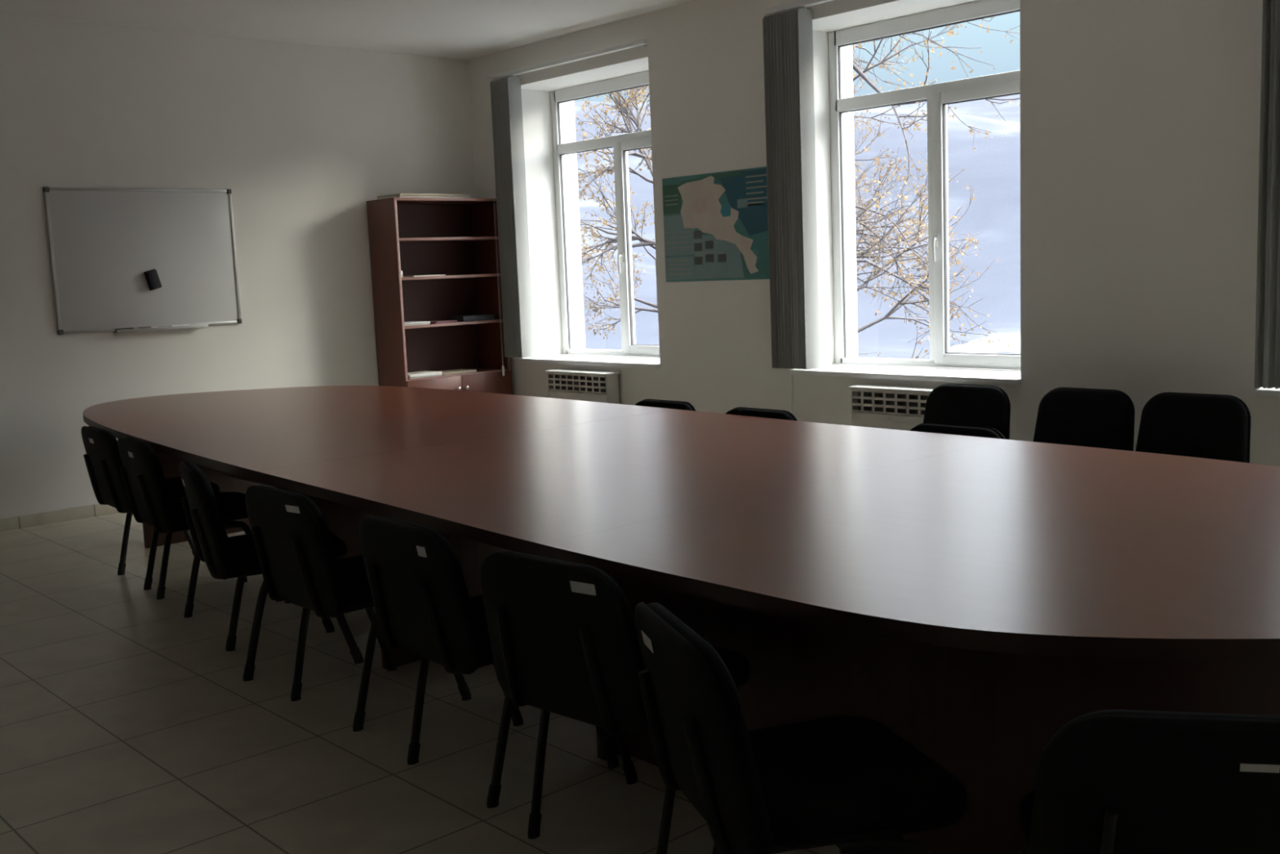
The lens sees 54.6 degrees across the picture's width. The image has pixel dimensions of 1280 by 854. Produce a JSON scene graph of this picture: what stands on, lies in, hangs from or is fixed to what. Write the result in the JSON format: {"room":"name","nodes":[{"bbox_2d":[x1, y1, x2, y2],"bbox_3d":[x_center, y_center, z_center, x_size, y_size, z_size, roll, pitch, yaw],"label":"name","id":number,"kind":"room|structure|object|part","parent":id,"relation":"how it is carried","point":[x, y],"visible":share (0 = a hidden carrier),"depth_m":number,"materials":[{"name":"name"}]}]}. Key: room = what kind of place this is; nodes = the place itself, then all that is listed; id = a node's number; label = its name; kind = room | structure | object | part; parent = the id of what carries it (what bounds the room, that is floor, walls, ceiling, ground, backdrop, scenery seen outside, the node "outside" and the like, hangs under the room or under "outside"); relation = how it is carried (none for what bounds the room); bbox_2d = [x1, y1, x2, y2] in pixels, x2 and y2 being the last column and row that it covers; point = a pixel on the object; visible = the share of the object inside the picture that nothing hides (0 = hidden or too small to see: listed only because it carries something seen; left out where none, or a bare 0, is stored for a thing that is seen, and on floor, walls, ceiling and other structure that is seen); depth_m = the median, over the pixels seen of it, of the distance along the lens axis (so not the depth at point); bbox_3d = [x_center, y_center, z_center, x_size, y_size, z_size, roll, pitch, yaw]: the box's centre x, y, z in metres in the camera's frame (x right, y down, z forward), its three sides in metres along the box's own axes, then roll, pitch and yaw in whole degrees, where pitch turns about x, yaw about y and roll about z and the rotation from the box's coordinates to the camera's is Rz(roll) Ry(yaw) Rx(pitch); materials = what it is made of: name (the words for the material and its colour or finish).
{"room":"conference room","nodes":[
{"label":"conference room","id":0,"kind":"room"},
{"bbox_2d":[0,13,475,519],"bbox_3d":[-3.894,-0.925,7.604,6.900,3.084,0.250,-9,10,-42],"label":"wall","id":1,"kind":"structure","parent":0,"point":[301,136],"depth_m":8.30,"materials":[{"name":"paint"}]},
{"bbox_2d":[0,503,119,531],"bbox_3d":[-3.745,0.574,7.698,6.900,0.076,0.012,-9,10,-42],"label":"baseboard","id":2,"kind":"structure","parent":1,"relation":"attached to","point":[93,510],"depth_m":7.77,"materials":[{"name":"beige tile"}]},
{"bbox_2d":[43,186,241,334],"bbox_3d":[-3.176,-1.083,8.032,1.200,0.915,0.069,-9,10,-42],"label":"whiteboard","id":3,"kind":"object","parent":1,"relation":"attached to","point":[103,242],"visible":1,"depth_m":8.01,"materials":[{"name":"white ceramic"}]},
{"bbox_2d":[143,269,161,290],"bbox_3d":[-3.158,-0.955,8.052,0.098,0.136,0.046,-9,10,-42],"label":"eraser","id":4,"kind":"object","parent":3,"relation":"attached to","point":[152,277],"visible":1,"depth_m":8.03,"materials":[{"name":"black plastic"}]},
{"bbox_2d":[113,324,208,333],"bbox_3d":[-3.127,-0.644,8.115,0.600,0.020,0.067,-9,10,-42],"label":"tray","id":5,"kind":"object","parent":3,"relation":"on","point":[160,326],"depth_m":8.06,"materials":[{"name":"metal"}]},
{"bbox_2d":[115,327,133,331],"bbox_3d":[-3.299,-0.624,7.947,0.115,0.018,0.018,-9,10,-42],"label":"marker pen","id":6,"kind":"object","parent":5,"relation":"on","point":[129,327],"visible":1,"depth_m":7.93,"materials":[{"name":"plastic"}]},
{"bbox_2d":[170,324,188,326],"bbox_3d":[-3.034,-0.666,8.187,0.115,0.018,0.018,-9,10,-42],"label":"marker pen","id":7,"kind":"object","parent":5,"relation":"on","point":[183,324],"visible":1,"depth_m":8.18,"materials":[{"name":"white plastic"}]},
{"bbox_2d":[0,0,694,60],"bbox_3d":[-0.558,-2.235,4.019,7.730,0.150,9.850,-9,10,-42],"label":"ceiling","id":8,"kind":"structure","parent":0,"point":[460,29],"depth_m":7.92,"materials":[{"name":"paint"}]},
{"bbox_2d":[0,512,839,853],"bbox_3d":[-0.427,0.955,4.426,7.730,0.120,9.850,-9,10,-42],"label":"floor","id":9,"kind":"structure","parent":0,"point":[129,725],"depth_m":3.89,"materials":[{"name":"beige tile"}]},
{"bbox_2d":[80,426,220,590],"bbox_3d":[-2.402,0.362,6.153,0.561,0.779,0.510,-8,9,-38],"label":"chair","id":10,"kind":"object","parent":9,"relation":"on","point":[103,460],"visible":0.52,"depth_m":5.94,"materials":[{"name":"black fabric"}]},
{"bbox_3d":[-2.569,0.194,6.003,0.108,0.388,0.495,-8,9,-38],"label":"backrest","id":11,"kind":"part","parent":10,"relation":"part of","materials":[{"name":"black fabric"}]},
{"bbox_3d":[-2.545,0.537,6.332,0.262,0.381,0.039,-8,9,-38],"label":"leg","id":12,"kind":"part","parent":10,"relation":"part of","materials":[{"name":"black paint"}]},
{"bbox_3d":[-2.276,0.569,5.995,0.262,0.381,0.039,-8,9,-38],"label":"leg","id":13,"kind":"part","parent":10,"relation":"part of","materials":[{"name":"black paint"}]},
{"bbox_3d":[-2.433,0.516,6.434,0.027,0.391,0.292,5,10,44],"label":"leg","id":14,"kind":"part","parent":10,"relation":"part of","materials":[{"name":"black paint"}]},
{"bbox_3d":[-2.359,0.310,6.182,0.420,0.053,0.470,-8,9,-38],"label":"seat","id":15,"kind":"part","parent":10,"relation":"part of","materials":[{"name":"black fabric"}]},
{"bbox_2d":[117,436,283,617],"bbox_3d":[-2.006,0.413,5.627,0.561,0.779,0.510,-8,9,-36],"label":"chair","id":16,"kind":"object","parent":9,"relation":"on","point":[151,503],"visible":0.71,"depth_m":5.42,"materials":[{"name":"black plastic"}]},
{"bbox_3d":[-2.177,0.244,5.483,0.108,0.388,0.495,-8,9,-36],"label":"backrest","id":17,"kind":"part","parent":16,"relation":"part of","materials":[{"name":"black fabric"}]},
{"bbox_3d":[-2.144,0.587,5.811,0.262,0.381,0.039,-8,9,-36],"label":"leg","id":18,"kind":"part","parent":16,"relation":"part of","materials":[{"name":"black paint"}]},
{"bbox_3d":[-1.962,0.361,5.654,0.420,0.053,0.470,-8,9,-36],"label":"seat","id":19,"kind":"part","parent":16,"relation":"part of","materials":[{"name":"black fabric"}]},
{"bbox_3d":[-1.887,0.621,5.465,0.262,0.381,0.039,-8,9,-36],"label":"leg","id":20,"kind":"part","parent":16,"relation":"part of","materials":[{"name":"black paint"}]},
{"bbox_3d":[-1.758,0.602,5.545,0.292,0.391,0.027,-6,8,-29],"label":"leg","id":21,"kind":"part","parent":16,"relation":"part of","materials":[{"name":"black paint"}]},
{"bbox_2d":[178,461,364,680],"bbox_3d":[-1.416,0.504,4.727,0.561,0.779,0.510,-6,8,-26],"label":"chair","id":22,"kind":"object","parent":9,"relation":"on","point":[225,557],"visible":0.6,"depth_m":4.50,"materials":[{"name":"black plastic"}]},
{"bbox_3d":[-1.606,0.332,4.613,0.108,0.388,0.495,-6,8,-26],"label":"backrest","id":23,"kind":"part","parent":22,"relation":"part of","materials":[{"name":"black fabric"}]},
{"bbox_3d":[-1.524,0.674,4.934,0.262,0.381,0.039,-6,8,-26],"label":"leg","id":24,"kind":"part","parent":22,"relation":"part of","materials":[{"name":"black paint"}]},
{"bbox_3d":[-1.331,0.715,4.550,0.262,0.381,0.039,-6,8,-26],"label":"leg","id":25,"kind":"part","parent":22,"relation":"part of","materials":[{"name":"black paint"}]},
{"bbox_3d":[-1.367,0.453,4.746,0.420,0.053,0.470,-6,8,-26],"label":"seat","id":26,"kind":"part","parent":22,"relation":"part of","materials":[{"name":"black fabric"}]},
{"bbox_3d":[-1.393,0.655,5.011,0.292,0.391,0.027,-7,9,-33],"label":"leg","id":27,"kind":"part","parent":22,"relation":"part of","materials":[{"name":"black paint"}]},
{"bbox_3d":[-1.190,0.699,4.606,0.292,0.391,0.027,-5,8,-19],"label":"leg","id":28,"kind":"part","parent":22,"relation":"part of","materials":[{"name":"black paint"}]},
{"bbox_2d":[245,484,471,731],"bbox_3d":[-0.961,0.555,4.178,0.561,0.779,0.510,-9,10,-42],"label":"chair","id":29,"kind":"object","parent":9,"relation":"on","point":[299,563],"visible":0.81,"depth_m":3.97,"materials":[{"name":"black plastic"}]},
{"bbox_3d":[-1.115,0.732,4.346,0.262,0.381,0.039,-9,10,-42],"label":"leg","id":30,"kind":"part","parent":29,"relation":"part of","materials":[{"name":"black paint"}]},
{"bbox_3d":[-1.119,0.388,4.018,0.108,0.388,0.495,-9,10,-42],"label":"backrest","id":31,"kind":"part","parent":29,"relation":"part of","materials":[{"name":"black fabric"}]},
{"bbox_3d":[-0.921,0.503,4.210,0.420,0.053,0.470,-9,10,-42],"label":"seat","id":32,"kind":"part","parent":29,"relation":"part of","materials":[{"name":"black fabric"}]},
{"bbox_3d":[-0.823,0.761,4.029,0.262,0.381,0.039,-9,10,-42],"label":"leg","id":33,"kind":"part","parent":29,"relation":"part of","materials":[{"name":"black paint"}]},
{"bbox_3d":[-1.011,0.710,4.456,0.027,0.391,0.292,4,10,40],"label":"leg","id":34,"kind":"part","parent":29,"relation":"part of","materials":[{"name":"black paint"}]},
{"bbox_3d":[-0.703,0.740,4.122,0.292,0.391,0.027,-7,9,-35],"label":"leg","id":35,"kind":"part","parent":29,"relation":"part of","materials":[{"name":"black paint"}]},
{"bbox_2d":[366,197,512,394],"bbox_3d":[-1.474,-0.703,9.371,0.940,2.000,0.426,-9,10,-42],"label":"bookcase","id":36,"kind":"object","parent":9,"relation":"on","point":[456,238],"visible":0.77,"depth_m":9.47,"materials":[{"name":"brown wood"}]},
{"bbox_3d":[-1.828,-0.642,9.083,0.020,1.980,0.378,-9,10,-42],"label":"panel","id":37,"kind":"part","parent":36,"relation":"part of","materials":[{"name":"brown wood"}]},
{"bbox_2d":[404,320,430,325],"bbox_3d":[-1.706,-0.762,9.145,0.220,0.022,0.246,-9,10,-42],"label":"document folder","id":38,"kind":"object","parent":36,"relation":"on","point":[412,322],"visible":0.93,"depth_m":9.07,"materials":[{"name":"paper"}]},
{"bbox_2d":[377,193,470,199],"bbox_3d":[-1.595,-1.698,9.176,0.620,0.030,0.306,-9,10,-44],"label":"folder","id":39,"kind":"object","parent":36,"relation":"on","point":[397,195],"visible":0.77,"depth_m":9.02,"materials":[{"name":"paper"}]},
{"bbox_2d":[402,274,445,277],"bbox_3d":[-1.620,-1.117,9.183,0.200,0.010,0.300,4,10,40],"label":"paper sheet","id":40,"kind":"object","parent":36,"relation":"on","point":[436,274],"visible":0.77,"depth_m":9.08,"materials":[{"name":"white paper"}]},
{"bbox_2d":[407,370,442,378],"bbox_3d":[-1.647,-0.388,9.206,0.290,0.030,0.216,-9,10,-44],"label":"paper stack","id":41,"kind":"object","parent":36,"relation":"on","point":[421,374],"visible":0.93,"depth_m":9.15,"materials":[{"name":"white paper"}]},
{"bbox_3d":[-1.530,-1.686,9.263,0.940,0.020,0.378,-9,10,-42],"label":"panel","id":42,"kind":"part","parent":36,"relation":"part of","materials":[{"name":"brown wood"}]},
{"bbox_3d":[-1.502,-0.048,9.163,0.466,0.625,0.018,-9,10,-42],"label":"door","id":43,"kind":"part","parent":36,"relation":"part of","materials":[{"name":"brown wood"}]},
{"bbox_3d":[-1.616,-0.737,9.522,0.900,1.920,0.005,-9,10,-42],"label":"panel","id":44,"kind":"part","parent":36,"relation":"part of","materials":[{"name":"brown wood"}]},
{"bbox_2d":[426,320,457,324],"bbox_3d":[-1.514,-0.786,9.296,0.210,0.016,0.200,4,10,42],"label":"booklet","id":45,"kind":"object","parent":36,"relation":"on","point":[437,322],"visible":0.73,"depth_m":9.23,"materials":[{"name":"red paper"}]},
{"bbox_3d":[-1.520,-1.404,9.302,0.899,0.020,0.360,-9,10,-42],"label":"shelf","id":46,"kind":"part","parent":36,"relation":"part of","materials":[{"name":"brown wood"}]},
{"bbox_3d":[-1.495,-0.779,9.381,0.899,0.020,0.360,-9,10,-42],"label":"shelf","id":47,"kind":"part","parent":36,"relation":"part of","materials":[{"name":"brown wood"}]},
{"bbox_3d":[-1.479,-0.398,9.430,0.899,0.020,0.360,-9,10,-42],"label":"shelf","id":48,"kind":"part","parent":36,"relation":"part of","materials":[{"name":"brown wood"}]},
{"bbox_2d":[437,368,476,375],"bbox_3d":[-1.421,-0.417,9.415,0.290,0.018,0.210,-8,9,-40],"label":"magazine","id":49,"kind":"object","parent":36,"relation":"on","point":[455,371],"visible":0.76,"depth_m":9.37,"materials":[{"name":"beige paper"}]},
{"bbox_2d":[448,314,494,321],"bbox_3d":[-1.290,-0.836,9.512,0.280,0.042,0.220,-8,9,-38],"label":"book","id":50,"kind":"object","parent":36,"relation":"on","point":[471,317],"visible":0.89,"depth_m":9.43,"materials":[{"name":"black paper"}]},
{"bbox_3d":[-1.156,-0.102,9.477,0.466,0.625,0.018,-9,10,-42],"label":"door","id":51,"kind":"part","parent":36,"relation":"part of","materials":[{"name":"brown wood"}]},
{"bbox_3d":[-1.151,-0.748,9.697,0.020,1.980,0.378,-9,10,-42],"label":"panel","id":52,"kind":"part","parent":36,"relation":"part of","materials":[{"name":"brown wood"}]},
{"bbox_2d":[359,515,618,808],"bbox_3d":[-0.448,0.612,3.569,0.561,0.779,0.510,-8,9,-40],"label":"chair","id":53,"kind":"object","parent":9,"relation":"on","point":[424,606],"visible":0.71,"depth_m":3.35,"materials":[{"name":"black plastic"}]},
{"bbox_3d":[-0.597,0.788,3.743,0.262,0.381,0.039,-8,10,-40],"label":"leg","id":54,"kind":"part","parent":53,"relation":"part of","materials":[{"name":"black paint"}]},
{"bbox_3d":[-0.611,0.444,3.414,0.108,0.388,0.495,-8,10,-40],"label":"backrest","id":55,"kind":"part","parent":53,"relation":"part of","materials":[{"name":"black fabric"}]},
{"bbox_3d":[-0.407,0.560,3.600,0.420,0.053,0.470,-8,10,-40],"label":"seat","id":56,"kind":"part","parent":53,"relation":"part of","materials":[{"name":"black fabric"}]},
{"bbox_3d":[-0.317,0.818,3.416,0.262,0.381,0.039,-8,10,-40],"label":"leg","id":57,"kind":"part","parent":53,"relation":"part of","materials":[{"name":"black paint"}]},
{"bbox_3d":[-0.489,0.766,3.849,0.027,0.391,0.292,4,10,42],"label":"leg","id":58,"kind":"part","parent":53,"relation":"part of","materials":[{"name":"black paint"}]},
{"bbox_3d":[-0.193,0.798,3.505,0.292,0.391,0.027,-7,9,-33],"label":"leg","id":59,"kind":"part","parent":53,"relation":"part of","materials":[{"name":"black paint"}]},
{"bbox_2d":[480,551,751,853],"bbox_3d":[-0.038,0.657,3.086,0.510,0.779,0.561,4,10,42],"label":"chair","id":60,"kind":"object","parent":9,"relation":"on","point":[563,637],"visible":0.67,"depth_m":2.86,"materials":[{"name":"black fabric"}]},
{"bbox_3d":[-0.204,0.836,3.240,0.039,0.381,0.262,4,10,42],"label":"leg","id":61,"kind":"part","parent":60,"relation":"part of","materials":[{"name":"black paint"}]},
{"bbox_3d":[-0.183,0.491,2.913,0.495,0.388,0.108,4,10,42],"label":"backrest","id":62,"kind":"part","parent":60,"relation":"part of","materials":[{"name":"black fabric"}]},
{"bbox_3d":[-0.110,0.814,3.358,0.027,0.391,0.292,3,9,35],"label":"leg","id":63,"kind":"part","parent":60,"relation":"part of","materials":[{"name":"black paint"}]},
{"bbox_3d":[0.115,0.860,2.949,0.039,0.381,0.262,4,10,42],"label":"leg","id":64,"kind":"part","parent":60,"relation":"part of","materials":[{"name":"black paint"}]},
{"bbox_3d":[-0.001,0.605,3.122,0.470,0.053,0.420,4,10,42],"label":"seat","id":65,"kind":"part","parent":60,"relation":"part of","materials":[{"name":"black fabric"}]},
{"bbox_2d":[634,399,697,411],"bbox_3d":[-0.045,0.284,6.005,0.561,0.779,0.510,-9,10,-42],"label":"chair","id":66,"kind":"object","parent":9,"relation":"on","point":[679,405],"visible":0.06,"depth_m":6.08,"materials":[{"name":"black fabric"}]},
{"bbox_2d":[82,385,1279,853],"bbox_3d":[-0.527,0.425,5.154,2.301,0.755,7.477,-9,10,-42],"label":"conference table","id":67,"kind":"object","parent":9,"relation":"on","point":[970,598],"visible":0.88,"depth_m":3.19,"materials":[{"name":"brown wood"}]},
{"bbox_3d":[-0.536,0.276,5.171,0.024,0.386,5.447,-9,10,-42],"label":"modesty panel","id":68,"kind":"part","parent":67,"relation":"part of","materials":[{"name":"brown wood"}]},
{"bbox_3d":[0.874,0.658,3.030,2.114,0.717,0.764,0,8,14],"label":"panel","id":69,"kind":"part","parent":67,"relation":"part of","materials":[{"name":"brown wood"}]},
{"bbox_2d":[724,407,797,420],"bbox_3d":[0.376,0.333,5.484,0.561,0.779,0.510,-9,10,-42],"label":"chair","id":70,"kind":"object","parent":9,"relation":"on","point":[748,411],"visible":0.02,"depth_m":5.56,"materials":[{"name":"black fabric"}]},
{"bbox_2d":[634,601,968,853],"bbox_3d":[0.313,0.727,2.426,0.561,0.779,0.510,-4,8,-16],"label":"chair","id":71,"kind":"object","parent":9,"relation":"on","point":[849,783],"visible":1,"depth_m":2.25,"materials":[{"name":"black fabric"}]},
{"bbox_3d":[0.110,0.551,2.345,0.108,0.388,0.495,-4,8,-16],"label":"backrest","id":72,"kind":"part","parent":71,"relation":"part of","materials":[{"name":"black fabric"}]},
{"bbox_3d":[0.239,0.894,2.650,0.262,0.381,0.039,-4,8,-16],"label":"leg","id":73,"kind":"part","parent":71,"relation":"part of","materials":[{"name":"black paint"}]},
{"bbox_3d":[0.366,0.677,2.436,0.420,0.053,0.470,-4,8,-16],"label":"seat","id":74,"kind":"part","parent":71,"relation":"part of","materials":[{"name":"black fabric"}]},
{"bbox_3d":[0.364,0.734,2.442,0.117,0.022,0.430,-4,8,-16],"label":"seat rail","id":75,"kind":"part","parent":71,"relation":"part of","materials":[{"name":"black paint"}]},
{"bbox_3d":[0.362,0.941,2.239,0.262,0.381,0.039,-4,8,-16],"label":"leg","id":76,"kind":"part","parent":71,"relation":"part of","materials":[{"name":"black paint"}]},
{"bbox_3d":[0.511,0.927,2.269,0.292,0.391,0.027,-4,7,-9],"label":"leg","id":77,"kind":"part","parent":71,"relation":"part of","materials":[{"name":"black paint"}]},
{"bbox_2d":[909,422,1005,439],"bbox_3d":[1.054,0.408,4.685,0.561,0.779,0.510,-9,10,-42],"label":"chair","id":78,"kind":"object","parent":9,"relation":"on","point":[947,428],"visible":0.02,"depth_m":4.77,"materials":[{"name":"black fabric"}]},
{"bbox_2d":[923,383,1010,439],"bbox_3d":[1.497,0.201,6.157,0.561,0.779,0.510,-9,10,-42],"label":"chair","id":79,"kind":"object","parent":9,"relation":"on","point":[973,405],"visible":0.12,"depth_m":6.23,"materials":[{"name":"black fabric"}]},
{"bbox_2d":[1032,386,1134,451],"bbox_3d":[1.950,0.234,5.760,0.561,0.779,0.510,-9,10,-42],"label":"chair","id":80,"kind":"object","parent":9,"relation":"on","point":[1100,418],"visible":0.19,"depth_m":5.84,"materials":[{"name":"black fabric"}]},
{"bbox_2d":[1017,709,1279,853],"bbox_3d":[0.877,0.755,2.023,0.510,0.779,0.561,-1,7,13],"label":"chair","id":81,"kind":"object","parent":9,"relation":"on","point":[1108,781],"visible":1,"depth_m":1.75,"materials":[{"name":"black plastic"}]},
{"bbox_3d":[0.692,0.926,2.225,0.027,0.391,0.292,-2,7,6],"label":"leg","id":82,"kind":"part","parent":81,"relation":"part of","materials":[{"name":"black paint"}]},
{"bbox_3d":[0.888,0.702,2.073,0.470,0.053,0.420,-1,7,13],"label":"seat","id":83,"kind":"part","parent":81,"relation":"part of","materials":[{"name":"black fabric"}]},
{"bbox_3d":[0.824,0.591,1.802,0.495,0.388,0.108,-1,7,13],"label":"backrest","id":84,"kind":"part","parent":81,"relation":"part of","materials":[{"name":"black fabric"}]},
{"bbox_2d":[1135,391,1250,462],"bbox_3d":[2.298,0.268,5.381,0.561,0.779,0.510,-9,10,-42],"label":"chair","id":85,"kind":"object","parent":9,"relation":"on","point":[1201,425],"visible":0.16,"depth_m":5.46,"materials":[{"name":"black fabric"}]},
{"bbox_2d":[467,0,1279,466],"bbox_3d":[2.120,-1.042,6.591,0.630,3.084,9.850,-9,10,-42],"label":"wall","id":86,"kind":"structure","parent":0,"point":[1140,119],"depth_m":6.20,"materials":[{"name":"paint"}]},
{"bbox_2d":[545,368,619,404],"bbox_3d":[-0.398,-0.125,8.939,0.157,0.556,0.813,-9,10,-42],"label":"radiator","id":87,"kind":"object","parent":86,"relation":"attached to","point":[563,384],"visible":0.49,"depth_m":8.82,"materials":[{"name":"white metal"}]},
{"bbox_2d":[518,71,660,368],"bbox_3d":[-0.192,-1.503,9.059,0.715,2.050,1.539,-9,10,-42],"label":"window","id":88,"kind":"structure","parent":86,"relation":"in","point":[632,354],"depth_m":9.18,"materials":[{"name":"white plastic"}]},
{"bbox_2d":[486,38,648,376],"bbox_3d":[-0.484,-1.458,8.803,0.156,2.249,1.672,-9,10,-42],"label":"vertical blind","id":89,"kind":"object","parent":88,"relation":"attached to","point":[505,89],"visible":1,"depth_m":9.25,"materials":[{"name":"grey fabric"}]},
{"bbox_3d":[-1.073,-1.521,9.377,0.054,2.187,0.016,-9,10,-42],"label":"control chain","id":90,"kind":"part","parent":89,"relation":"part of","materials":[{"name":"white plastic"}]},
{"bbox_3d":[-0.254,-0.486,9.094,0.435,0.030,1.539,-9,10,-42],"label":"sill","id":91,"kind":"part","parent":88,"relation":"part of","materials":[{"name":"white plastic"}]},
{"bbox_3d":[-0.144,-1.207,9.115,0.047,0.156,0.028,-9,10,-42],"label":"handle","id":92,"kind":"part","parent":88,"relation":"part of","materials":[{"name":"white plastic"}]},
{"bbox_3d":[0.035,-0.529,9.356,0.210,0.022,1.527,-9,10,-42],"label":"sill","id":93,"kind":"part","parent":88,"relation":"part of","materials":[{"name":"white plastic"}]},
{"bbox_3d":[0.122,-1.289,8.891,0.066,1.538,0.730,-9,10,-42],"label":"sash","id":94,"kind":"part","parent":88,"relation":"part of","materials":[{"name":"white plastic"}]},
{"bbox_2d":[662,166,769,281],"bbox_3d":[0.483,-1.271,7.882,0.005,0.677,0.957,-9,10,-42],"label":"map poster","id":95,"kind":"object","parent":86,"relation":"attached to","point":[716,224],"visible":0.91,"depth_m":7.87,"materials":[{"name":"teal paper"}]},
{"bbox_2d":[693,231,726,264],"bbox_3d":[0.447,-1.150,7.940,0.001,0.217,0.282,-9,10,-42],"label":"photo","id":96,"kind":"object","parent":95,"relation":"attached to","point":[709,246],"depth_m":7.94},
{"bbox_2d":[791,374,792,413],"bbox_3d":[0.935,0.054,7.598,0.022,0.752,0.023,-9,10,-42],"label":"cable","id":97,"kind":"object","parent":86,"relation":"attached to","point":[792,375],"visible":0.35,"depth_m":7.57,"materials":[{"name":"white plastic"}]},
{"bbox_2d":[848,384,934,431],"bbox_3d":[1.494,0.060,6.884,0.157,0.556,0.853,-9,10,-42],"label":"radiator","id":98,"kind":"object","parent":86,"relation":"attached to","point":[882,406],"visible":0.34,"depth_m":6.90,"materials":[{"name":"white metal"}]},
{"bbox_2d":[789,0,1021,385],"bbox_3d":[1.643,-1.323,7.066,0.715,2.050,1.537,-9,10,-42],"label":"window","id":99,"kind":"structure","parent":86,"relation":"in","point":[943,365],"depth_m":7.16,"materials":[{"name":"white plastic"}]},
{"bbox_2d":[762,0,833,369],"bbox_3d":[1.354,-1.351,6.813,0.131,2.105,1.672,-9,10,-42],"label":"vertical blind","id":100,"kind":"object","parent":99,"relation":"attached to","point":[787,29],"visible":1,"depth_m":7.26,"materials":[{"name":"grey fabric"}]},
{"bbox_3d":[1.581,-0.306,7.100,0.435,0.030,1.537,-9,10,-42],"label":"sill","id":101,"kind":"part","parent":99,"relation":"part of","materials":[{"name":"white plastic"}]},
{"bbox_3d":[1.691,-1.027,7.121,0.047,0.156,0.028,-9,10,-42],"label":"handle","id":102,"kind":"part","parent":99,"relation":"part of","materials":[{"name":"white plastic"}]},
{"bbox_3d":[1.870,-0.350,7.362,0.210,0.022,1.525,-9,10,-42],"label":"sill","id":103,"kind":"part","parent":99,"relation":"part of","materials":[{"name":"white plastic"}]},
{"bbox_3d":[1.957,-1.109,6.898,0.066,1.538,0.728,-9,10,-42],"label":"sash","id":104,"kind":"part","parent":99,"relation":"part of","materials":[{"name":"white plastic"}]},
{"bbox_2d":[1253,0,1279,389],"bbox_3d":[3.253,-1.166,4.750,0.131,2.105,1.672,-9,10,-42],"label":"vertical blind","id":105,"kind":"object","parent":86,"relation":"attached to","point":[1267,346],"visible":1,"depth_m":5.33,"materials":[{"name":"grey fabric"}]},
{"bbox_2d":[1255,387,1279,396],"bbox_3d":[3.478,-1.144,5.072,0.715,2.050,1.537,-9,10,-42],"label":"window","id":106,"kind":"structure","parent":86,"relation":"in","point":[1266,392],"depth_m":5.49,"materials":[{"name":"white plastic"}]},
{"label":"outside","id":107,"kind":"structure","parent":0,"visible":0},
{"bbox_2d":[573,93,1020,359],"bbox_3d":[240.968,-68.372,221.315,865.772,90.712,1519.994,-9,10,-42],"label":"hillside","id":108,"kind":"structure","parent":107,"point":[993,170],"depth_m":269.75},
{"bbox_2d":[574,16,1020,359],"bbox_3d":[2.133,-3.459,15.129,6.146,12.918,7.122,-9,10,-42],"label":"leafy tree","id":109,"kind":"object","parent":108,"relation":"on","point":[624,108],"visible":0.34,"depth_m":15.24,"materials":[{"name":"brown plant"}]},
{"bbox_2d":[949,333,1020,354],"bbox_3d":[16.536,-3.389,55.733,6.290,1.715,5.827,0,8,18],"label":"heap","id":110,"kind":"object","parent":108,"relation":"on","point":[1013,340],"visible":0.2,"depth_m":54.70,"materials":[{"name":"white snow"}]}
]}

